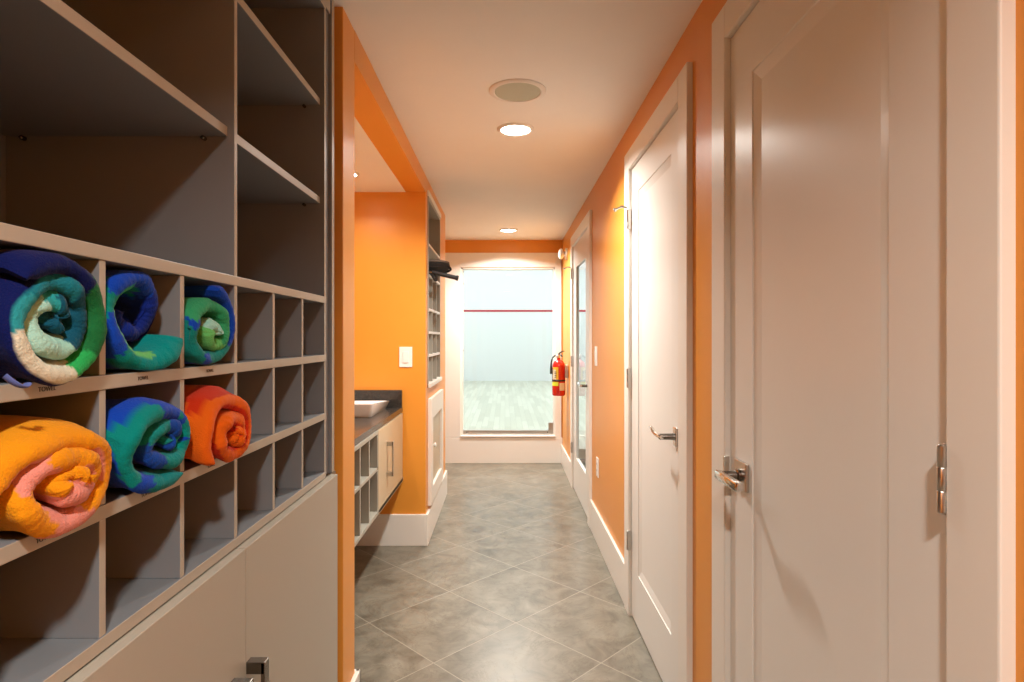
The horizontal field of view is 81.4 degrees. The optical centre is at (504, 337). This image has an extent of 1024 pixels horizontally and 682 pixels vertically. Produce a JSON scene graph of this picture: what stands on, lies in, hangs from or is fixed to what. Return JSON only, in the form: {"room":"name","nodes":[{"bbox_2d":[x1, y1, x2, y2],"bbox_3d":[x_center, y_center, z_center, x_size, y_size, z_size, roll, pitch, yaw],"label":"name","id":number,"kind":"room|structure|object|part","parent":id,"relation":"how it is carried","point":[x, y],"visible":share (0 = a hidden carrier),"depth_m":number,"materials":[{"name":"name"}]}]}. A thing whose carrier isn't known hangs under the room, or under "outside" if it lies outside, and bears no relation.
{"room":"locker room corridor","nodes":[
{"label":"locker room corridor","id":0,"kind":"room"},
{"bbox_2d":[354,117,404,191],"bbox_3d":[-0.900,-0.923,2.750,0.600,0.080,1.700,0,0,0],"label":"ceiling","id":1,"kind":"structure","parent":0,"point":[375,175],"depth_m":3.12,"materials":[{"name":"paint"}]},
{"bbox_2d":[354,30,425,191],"bbox_3d":[-0.540,-0.933,2.750,0.120,0.100,1.700,0,0,0],"label":"wall header","id":2,"kind":"structure","parent":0,"point":[373,110],"depth_m":2.49,"materials":[{"name":"orange paint"}]},
{"bbox_2d":[354,177,444,513],"bbox_3d":[-0.890,0.136,4.190,0.820,2.237,1.180,0,0,0],"label":"wall partition","id":3,"kind":"structure","parent":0,"point":[390,228],"depth_m":3.60,"materials":[{"name":"orange paint"}]},
{"bbox_2d":[356,470,446,545],"bbox_3d":[-0.882,1.159,4.190,0.835,0.190,1.210,0,0,0],"label":"baseboard","id":4,"kind":"structure","parent":3,"relation":"attached to","point":[386,529],"depth_m":3.58,"materials":[{"name":"white paint"}]},
{"bbox_2d":[399,347,411,366],"bbox_3d":[-0.600,0.115,3.595,0.078,0.122,0.010,0,0,0],"label":"light switch","id":5,"kind":"object","parent":3,"relation":"attached to","point":[405,353],"visible":1,"depth_m":3.59,"materials":[{"name":"white plastic"}]},
{"bbox_2d":[427,190,441,387],"bbox_3d":[-0.629,-0.301,4.022,0.339,1.219,0.715,0,0,0],"label":"cubby","id":6,"kind":"object","parent":3,"relation":"attached to","point":[433,213],"visible":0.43,"depth_m":4.13,"materials":[{"name":"laminate"}]},
{"bbox_3d":[-0.474,-0.896,4.022,0.012,0.030,0.715,0,0,0],"label":"moulding","id":7,"kind":"part","parent":6,"relation":"part of","materials":[{"name":"white paint"}]},
{"bbox_3d":[-0.627,0.295,4.022,0.335,0.025,0.673,0,0,0],"label":"sill","id":8,"kind":"part","parent":6,"relation":"part of","materials":[{"name":"white paint"}]},
{"bbox_2d":[429,244,439,258],"bbox_3d":[-0.635,-0.584,4.022,0.320,0.016,0.634,0,0,0],"label":"shelf","id":9,"kind":"object","parent":6,"relation":"attached to","point":[432,253],"depth_m":4.11,"materials":[{"name":"white paint"}]},
{"bbox_2d":[429,308,439,314],"bbox_3d":[-0.635,-0.179,4.022,0.320,0.016,0.634,0,0,0],"label":"shelf","id":10,"kind":"object","parent":6,"relation":"attached to","point":[432,311],"depth_m":4.13,"materials":[{"name":"white paint"}]},
{"bbox_2d":[429,259,451,276],"bbox_3d":[-0.468,-0.450,3.838,0.252,0.094,0.239,0,0,0],"label":"pouch","id":11,"kind":"object","parent":6,"relation":"on","point":[443,266],"visible":0.5,"depth_m":3.75,"materials":[{"name":"black fabric"}]},
{"bbox_3d":[-0.475,-0.487,3.840,0.234,0.018,0.234,0,0,0],"label":"lid","id":12,"kind":"part","parent":11,"relation":"part of","materials":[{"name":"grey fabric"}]},
{"bbox_2d":[429,270,458,281],"bbox_3d":[-0.444,-0.391,3.716,0.313,0.078,0.034,0,0,0],"label":"racquet","id":13,"kind":"object","parent":6,"relation":"attached to","point":[436,273],"visible":0.93,"depth_m":3.71,"materials":[{"name":"black plastic"}]},
{"bbox_2d":[428,389,442,505],"bbox_3d":[-0.462,0.712,4.060,0.036,0.665,0.720,0,0,0],"label":"access door","id":14,"kind":"structure","parent":3,"relation":"in","point":[435,402],"depth_m":3.98,"materials":[{"name":"white paint"}]},
{"bbox_3d":[-0.477,0.727,4.060,0.006,0.435,0.520,0,0,0],"label":"panel","id":15,"kind":"part","parent":14,"relation":"part of","materials":[{"name":"laminate"}]},
{"bbox_2d":[445,240,561,437],"bbox_3d":[-0.662,0.136,6.030,2.475,2.237,0.120,0,0,0],"label":"wall","id":16,"kind":"structure","parent":0,"point":[451,246],"depth_m":5.97,"materials":[{"name":"orange paint"}]},
{"bbox_2d":[445,253,560,437],"bbox_3d":[-0.018,0.072,6.015,1.165,1.850,0.150,0,0,0],"label":"window","id":17,"kind":"structure","parent":16,"relation":"in","point":[459,262],"depth_m":5.95,"materials":[{"name":"white paint"}]},
{"bbox_3d":[0.029,0.984,6.015,0.948,0.016,0.150,0,0,0],"label":"sill","id":18,"kind":"part","parent":17,"relation":"part of","materials":[{"name":"white paint"}]},
{"bbox_3d":[0.032,0.953,6.025,0.910,0.046,0.040,0,0,0],"label":"rail","id":19,"kind":"part","parent":17,"relation":"part of","materials":[{"name":"metal"}]},
{"bbox_2d":[445,438,561,462],"bbox_3d":[-0.613,1.126,5.960,2.375,0.256,0.020,0,0,0],"label":"baseboard","id":20,"kind":"structure","parent":16,"relation":"attached to","point":[457,450],"depth_m":5.95,"materials":[{"name":"white paint"}]},
{"bbox_2d":[354,463,662,681],"bbox_3d":[-0.625,1.304,1.395,2.750,0.100,9.390,0,0,0],"label":"floor","id":21,"kind":"structure","parent":0,"point":[512,581],"depth_m":2.90,"materials":[{"name":"tile"}]},
{"bbox_2d":[64,471,337,681],"bbox_3d":[-0.679,0.821,0.877,0.472,0.866,1.760,0,0,0],"label":"base cabinet","id":22,"kind":"object","parent":21,"relation":"on","point":[267,610],"visible":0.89,"depth_m":1.15,"materials":[{"name":"beige laminate"}]},
{"bbox_3d":[-0.488,0.771,0.825,0.020,0.766,0.542,0,0,0],"label":"cabinet door","id":23,"kind":"part","parent":22,"relation":"part of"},
{"bbox_2d":[0,0,333,681],"bbox_3d":[-0.711,-0.296,0.879,0.433,1.365,1.762,0,0,0],"label":"cubby shelving","id":24,"kind":"object","parent":22,"relation":"on","point":[178,143],"visible":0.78,"depth_m":1.09,"materials":[{"name":"grey laminate"}]},
{"bbox_3d":[-0.921,-0.269,0.822,0.012,1.310,1.648,0,0,0],"label":"panel","id":25,"kind":"part","parent":24,"relation":"part of","materials":[{"name":"grey laminate"}]},
{"bbox_2d":[0,249,106,387],"bbox_3d":[-0.631,-0.021,0.642,0.346,0.145,0.157,0,0,0],"label":"towel","id":26,"kind":"object","parent":24,"relation":"on","point":[53,320],"visible":1,"depth_m":0.62,"materials":[{"name":"fabric"}]},
{"bbox_2d":[0,415,111,538],"bbox_3d":[-0.630,0.147,0.638,0.340,0.128,0.172,0,0,0],"label":"towel","id":27,"kind":"object","parent":24,"relation":"on","point":[55,473],"visible":1,"depth_m":0.63,"materials":[{"name":"orange fabric"}]},
{"bbox_3d":[-0.712,-0.378,0.825,0.407,0.018,0.529,0,0,0],"label":"shelf","id":28,"kind":"part","parent":24,"relation":"part of","materials":[{"name":"grey laminate"}]},
{"bbox_2d":[106,269,182,370],"bbox_3d":[-0.638,-0.024,0.819,0.325,0.138,0.154,0,0,0],"label":"towel","id":29,"kind":"object","parent":24,"relation":"on","point":[132,303],"visible":0.43,"depth_m":0.82,"materials":[{"name":"blue fabric"}]},
{"bbox_2d":[106,397,190,493],"bbox_3d":[-0.632,0.145,0.822,0.338,0.131,0.168,0,0,0],"label":"towel","id":30,"kind":"object","parent":24,"relation":"on","point":[148,438],"visible":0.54,"depth_m":0.79,"materials":[{"name":"fabric"}]},
{"bbox_3d":[-0.705,-0.105,0.822,0.420,0.018,1.648,0,0,0],"label":"shelf","id":31,"kind":"part","parent":24,"relation":"part of","materials":[{"name":"grey laminate"}]},
{"bbox_3d":[-0.705,0.055,0.822,0.420,0.018,1.648,0,0,0],"label":"shelf","id":32,"kind":"part","parent":24,"relation":"part of","materials":[{"name":"grey laminate"}]},
{"bbox_3d":[-0.705,0.215,0.822,0.420,0.018,1.648,0,0,0],"label":"shelf","id":33,"kind":"part","parent":24,"relation":"part of","materials":[{"name":"grey laminate"}]},
{"bbox_3d":[-0.705,0.377,0.822,0.420,0.018,1.648,0,0,0],"label":"shelf","id":34,"kind":"part","parent":24,"relation":"part of","materials":[{"name":"grey laminate"}]},
{"bbox_2d":[184,285,234,363],"bbox_3d":[-0.640,-0.024,1.000,0.325,0.136,0.164,0,0,0],"label":"towel","id":35,"kind":"object","parent":24,"relation":"on","point":[209,316],"visible":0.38,"depth_m":0.99,"materials":[{"name":"green fabric"}]},
{"bbox_2d":[184,385,251,465],"bbox_3d":[-0.625,0.146,1.002,0.349,0.134,0.168,0,0,0],"label":"towel","id":36,"kind":"object","parent":24,"relation":"on","point":[219,420],"visible":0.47,"depth_m":0.97,"materials":[{"name":"orange fabric"}]},
{"bbox_3d":[-0.712,-0.648,1.369,0.407,0.018,0.529,0,0,0],"label":"shelf","id":37,"kind":"part","parent":24,"relation":"part of","materials":[{"name":"grey laminate"}]},
{"bbox_3d":[-0.712,-0.378,1.369,0.407,0.018,0.529,0,0,0],"label":"shelf","id":38,"kind":"part","parent":24,"relation":"part of","materials":[{"name":"grey laminate"}]},
{"bbox_3d":[-0.705,-0.915,0.822,0.420,0.018,1.648,0,0,0],"label":"panel","id":39,"kind":"part","parent":24,"relation":"part of","materials":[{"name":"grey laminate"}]},
{"bbox_3d":[-0.705,-0.296,1.714,0.420,1.365,0.024,0,0,0],"label":"panel","id":40,"kind":"part","parent":24,"relation":"part of","materials":[{"name":"grey laminate"}]},
{"bbox_3d":[-0.461,0.692,1.040,0.035,0.185,0.020,0,0,0],"label":"handle","id":41,"kind":"part","parent":22,"relation":"part of","materials":[{"name":"silver metal"}]},
{"bbox_3d":[-0.461,0.692,1.108,0.035,0.185,0.020,0,0,0],"label":"handle","id":42,"kind":"part","parent":22,"relation":"part of","materials":[{"name":"silver metal"}]},
{"bbox_3d":[-0.488,0.771,1.399,0.020,0.766,0.601,0,0,0],"label":"cabinet door","id":43,"kind":"part","parent":22,"relation":"part of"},
{"bbox_2d":[334,7,353,681],"bbox_3d":[-0.890,0.136,1.831,0.820,2.237,0.137,0,0,0],"label":"wall pier","id":44,"kind":"object","parent":21,"relation":"on","point":[343,29],"visible":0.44,"depth_m":1.78,"materials":[{"name":"orange paint"}]},
{"bbox_2d":[350,669,359,681],"bbox_3d":[-0.542,1.159,1.839,0.155,0.190,0.152,0,0,0],"label":"baseboard","id":45,"kind":"object","parent":44,"relation":"attached to","point":[356,677],"visible":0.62,"depth_m":1.88,"materials":[{"name":"white paint"}]},
{"bbox_2d":[334,0,701,239],"bbox_3d":[-0.625,-1.033,1.395,2.750,0.100,9.390,0,0,0],"label":"ceiling","id":46,"kind":"structure","parent":0,"point":[436,63],"depth_m":2.31,"materials":[{"name":"paint"}]},
{"bbox_2d":[499,228,517,231],"bbox_3d":[0.030,-0.979,5.416,0.176,0.009,0.176,0,0,0],"label":"recessed light","id":47,"kind":"object","parent":46,"relation":"in","point":[503,229],"visible":1,"depth_m":5.39,"materials":[{"name":"white paint"}]},
{"bbox_2d":[497,122,533,136],"bbox_3d":[0.050,-0.979,2.800,0.176,0.009,0.176,0,0,0],"label":"recessed light","id":48,"kind":"object","parent":46,"relation":"in","point":[514,129],"visible":1,"depth_m":2.78,"materials":[{"name":"white glass"}]},
{"bbox_2d":[489,79,545,102],"bbox_3d":[0.050,-0.980,2.368,0.228,0.007,0.228,0,0,0],"label":"ceiling speaker","id":49,"kind":"object","parent":46,"relation":"attached to","point":[509,90],"visible":1,"depth_m":2.35,"materials":[{"name":"white paint"}]},
{"bbox_2d":[495,83,540,100],"bbox_3d":[0.050,-0.980,2.368,0.184,0.006,0.184,0,0,0],"label":"grille","id":50,"kind":"object","parent":49,"relation":"attached to","point":[503,91],"depth_m":2.36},
{"bbox_2d":[464,261,585,380],"bbox_3d":[0.000,-1.056,15.782,6.600,4.381,0.136,0,0,0],"label":"wall","id":51,"kind":"structure","parent":0,"point":[508,314],"depth_m":15.72,"materials":[{"name":"paint"}]},
{"bbox_2d":[464,381,585,458],"bbox_3d":[0.000,1.185,10.920,6.600,0.100,9.660,0,0,0],"label":"floor","id":52,"kind":"structure","parent":0,"point":[488,405],"depth_m":10.01,"materials":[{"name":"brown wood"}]},
{"bbox_2d":[562,0,1023,681],"bbox_3d":[0.635,0.136,1.445,0.120,2.237,9.290,0,0,0],"label":"wall","id":53,"kind":"structure","parent":0,"point":[695,44],"depth_m":1.80,"materials":[{"name":"orange paint"}]},
{"bbox_2d":[550,351,567,395],"bbox_3d":[0.501,0.321,5.432,0.161,0.412,0.141,0,0,38],"label":"fire extinguisher","id":54,"kind":"object","parent":53,"relation":"attached to","point":[559,370],"visible":1,"depth_m":5.40,"materials":[{"name":"red metal"}]},
{"bbox_2d":[558,248,567,259],"bbox_3d":[0.534,-0.776,5.500,0.082,0.110,0.110,0,0,0],"label":"fire alarm","id":55,"kind":"object","parent":53,"relation":"attached to","point":[561,253],"visible":1,"depth_m":5.46,"materials":[{"name":"white plastic"}]},
{"bbox_2d":[561,444,569,481],"bbox_3d":[0.568,1.159,5.510,0.015,0.190,0.880,0,0,0],"label":"baseboard","id":56,"kind":"structure","parent":53,"relation":"attached to","point":[565,460],"depth_m":5.51,"materials":[{"name":"white paint"}]},
{"bbox_2d":[563,210,591,527],"bbox_3d":[0.591,0.203,4.500,0.204,2.102,1.136,0,0,0],"label":"door","id":57,"kind":"structure","parent":53,"relation":"in","point":[581,240],"depth_m":4.45,"materials":[{"name":"white paint"}]},
{"bbox_2d":[595,346,596,365],"bbox_3d":[0.570,0.114,3.740,0.010,0.122,0.078,0,0,0],"label":"light switch","id":58,"kind":"object","parent":53,"relation":"attached to","point":[595,346],"visible":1,"depth_m":3.72,"materials":[{"name":"white plastic"}]},
{"bbox_2d":[596,457,598,477],"bbox_3d":[0.571,0.799,3.680,0.008,0.118,0.074,0,0,0],"label":"power outlet","id":59,"kind":"object","parent":53,"relation":"attached to","point":[597,459],"visible":1,"depth_m":3.66,"materials":[{"name":"white plastic"}]},
{"bbox_2d":[590,499,623,602],"bbox_3d":[0.568,1.159,3.358,0.015,0.190,1.143,0,0,0],"label":"baseboard","id":60,"kind":"structure","parent":53,"relation":"attached to","point":[614,560],"depth_m":3.22,"materials":[{"name":"white paint"}]},
{"bbox_2d":[613,62,692,681],"bbox_3d":[0.591,0.203,2.303,0.204,2.102,0.958,0,0,0],"label":"door","id":61,"kind":"structure","parent":53,"relation":"in","point":[658,166],"depth_m":2.21,"materials":[{"name":"white paint"}]},
{"bbox_3d":[0.517,0.324,2.055,0.016,0.027,0.161,0,0,-1],"label":"lever","id":62,"kind":"part","parent":61,"relation":"part of","materials":[{"name":"silver metal"}]},
{"bbox_3d":[0.591,0.195,2.303,0.022,1.593,0.441,0,0,0],"label":"panel","id":63,"kind":"part","parent":61,"relation":"part of","materials":[{"name":"white paint"}]},
{"bbox_3d":[0.568,0.329,1.985,0.008,0.064,0.036,0,0,0],"label":"handle","id":64,"kind":"part","parent":61,"relation":"part of","materials":[{"name":"silver metal"}]},
{"bbox_2d":[712,0,1015,681],"bbox_3d":[0.600,0.203,1.138,0.187,2.102,0.936,0,0,0],"label":"door","id":65,"kind":"structure","parent":53,"relation":"in","point":[864,151],"depth_m":0.96,"materials":[{"name":"white paint"}]},
{"bbox_3d":[0.562,0.329,1.513,0.015,0.060,0.006,0,0,0],"label":"strike plate","id":66,"kind":"part","parent":65,"relation":"part of","materials":[{"name":"silver metal"}]},
{"bbox_3d":[0.515,0.329,1.376,0.019,0.022,0.132,0,0,0],"label":"lever","id":67,"kind":"part","parent":65,"relation":"part of","materials":[{"name":"silver metal"}]},
{"bbox_3d":[0.568,0.329,1.428,0.009,0.068,0.068,0,0,0],"label":"handle","id":68,"kind":"part","parent":65,"relation":"part of","materials":[{"name":"metal"}]},
{"bbox_3d":[0.591,0.203,1.133,0.022,1.577,0.426,0,0,0],"label":"panel","id":69,"kind":"part","parent":65,"relation":"part of","materials":[{"name":"white paint"}]},
{"bbox_3d":[-1.250,0.135,2.750,0.100,2.237,1.700,0,0,0],"label":"wall niche","id":70,"kind":"object","parent":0,"visible":0},
{"bbox_2d":[354,413,402,547],"bbox_3d":[-0.889,0.654,2.762,0.619,0.413,1.666,0,0,0],"label":"vanity cabinet","id":71,"kind":"object","parent":70,"relation":"attached to","point":[378,459],"visible":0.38,"depth_m":2.88,"materials":[{"name":"laminate"}]},
{"bbox_2d":[354,468,376,494],"bbox_3d":[-0.757,0.634,2.401,0.283,0.016,0.942,0,0,0],"label":"shelf","id":72,"kind":"object","parent":71,"relation":"attached to","point":[365,476],"depth_m":2.67,"materials":[{"name":"laminate"}]},
{"bbox_3d":[-0.907,0.457,2.410,0.584,0.018,0.960,0,0,0],"label":"panel","id":73,"kind":"part","parent":71,"relation":"part of","materials":[{"name":"laminate"}]},
{"bbox_2d":[354,390,402,445],"bbox_3d":[-0.909,0.381,2.752,0.580,0.133,1.693,0,0,0],"label":"countertop","id":74,"kind":"structure","parent":71,"relation":"on","point":[364,427],"depth_m":3.38,"materials":[{"name":"stone"}]},
{"bbox_2d":[354,401,388,416],"bbox_3d":[-0.873,0.381,3.322,0.375,0.072,0.465,0,0,0],"label":"vessel sink","id":75,"kind":"object","parent":74,"relation":"in","point":[361,408],"visible":0.31,"depth_m":3.12,"materials":[{"name":"white ceramic"}]},
{"bbox_3d":[-0.907,0.848,2.763,0.584,0.018,1.665,0,0,0],"label":"panel","id":76,"kind":"part","parent":71,"relation":"part of","materials":[{"name":"laminate"}]},
{"bbox_3d":[-0.625,0.656,3.235,0.020,0.410,0.680,0,0,0],"label":"cabinet door","id":77,"kind":"part","parent":71,"relation":"part of","materials":[{"name":"laminate"}]},
{"bbox_3d":[-0.598,0.629,3.100,0.035,0.180,0.020,0,0,0],"label":"handle","id":78,"kind":"part","parent":71,"relation":"part of","materials":[{"name":"metal"}]}
]}

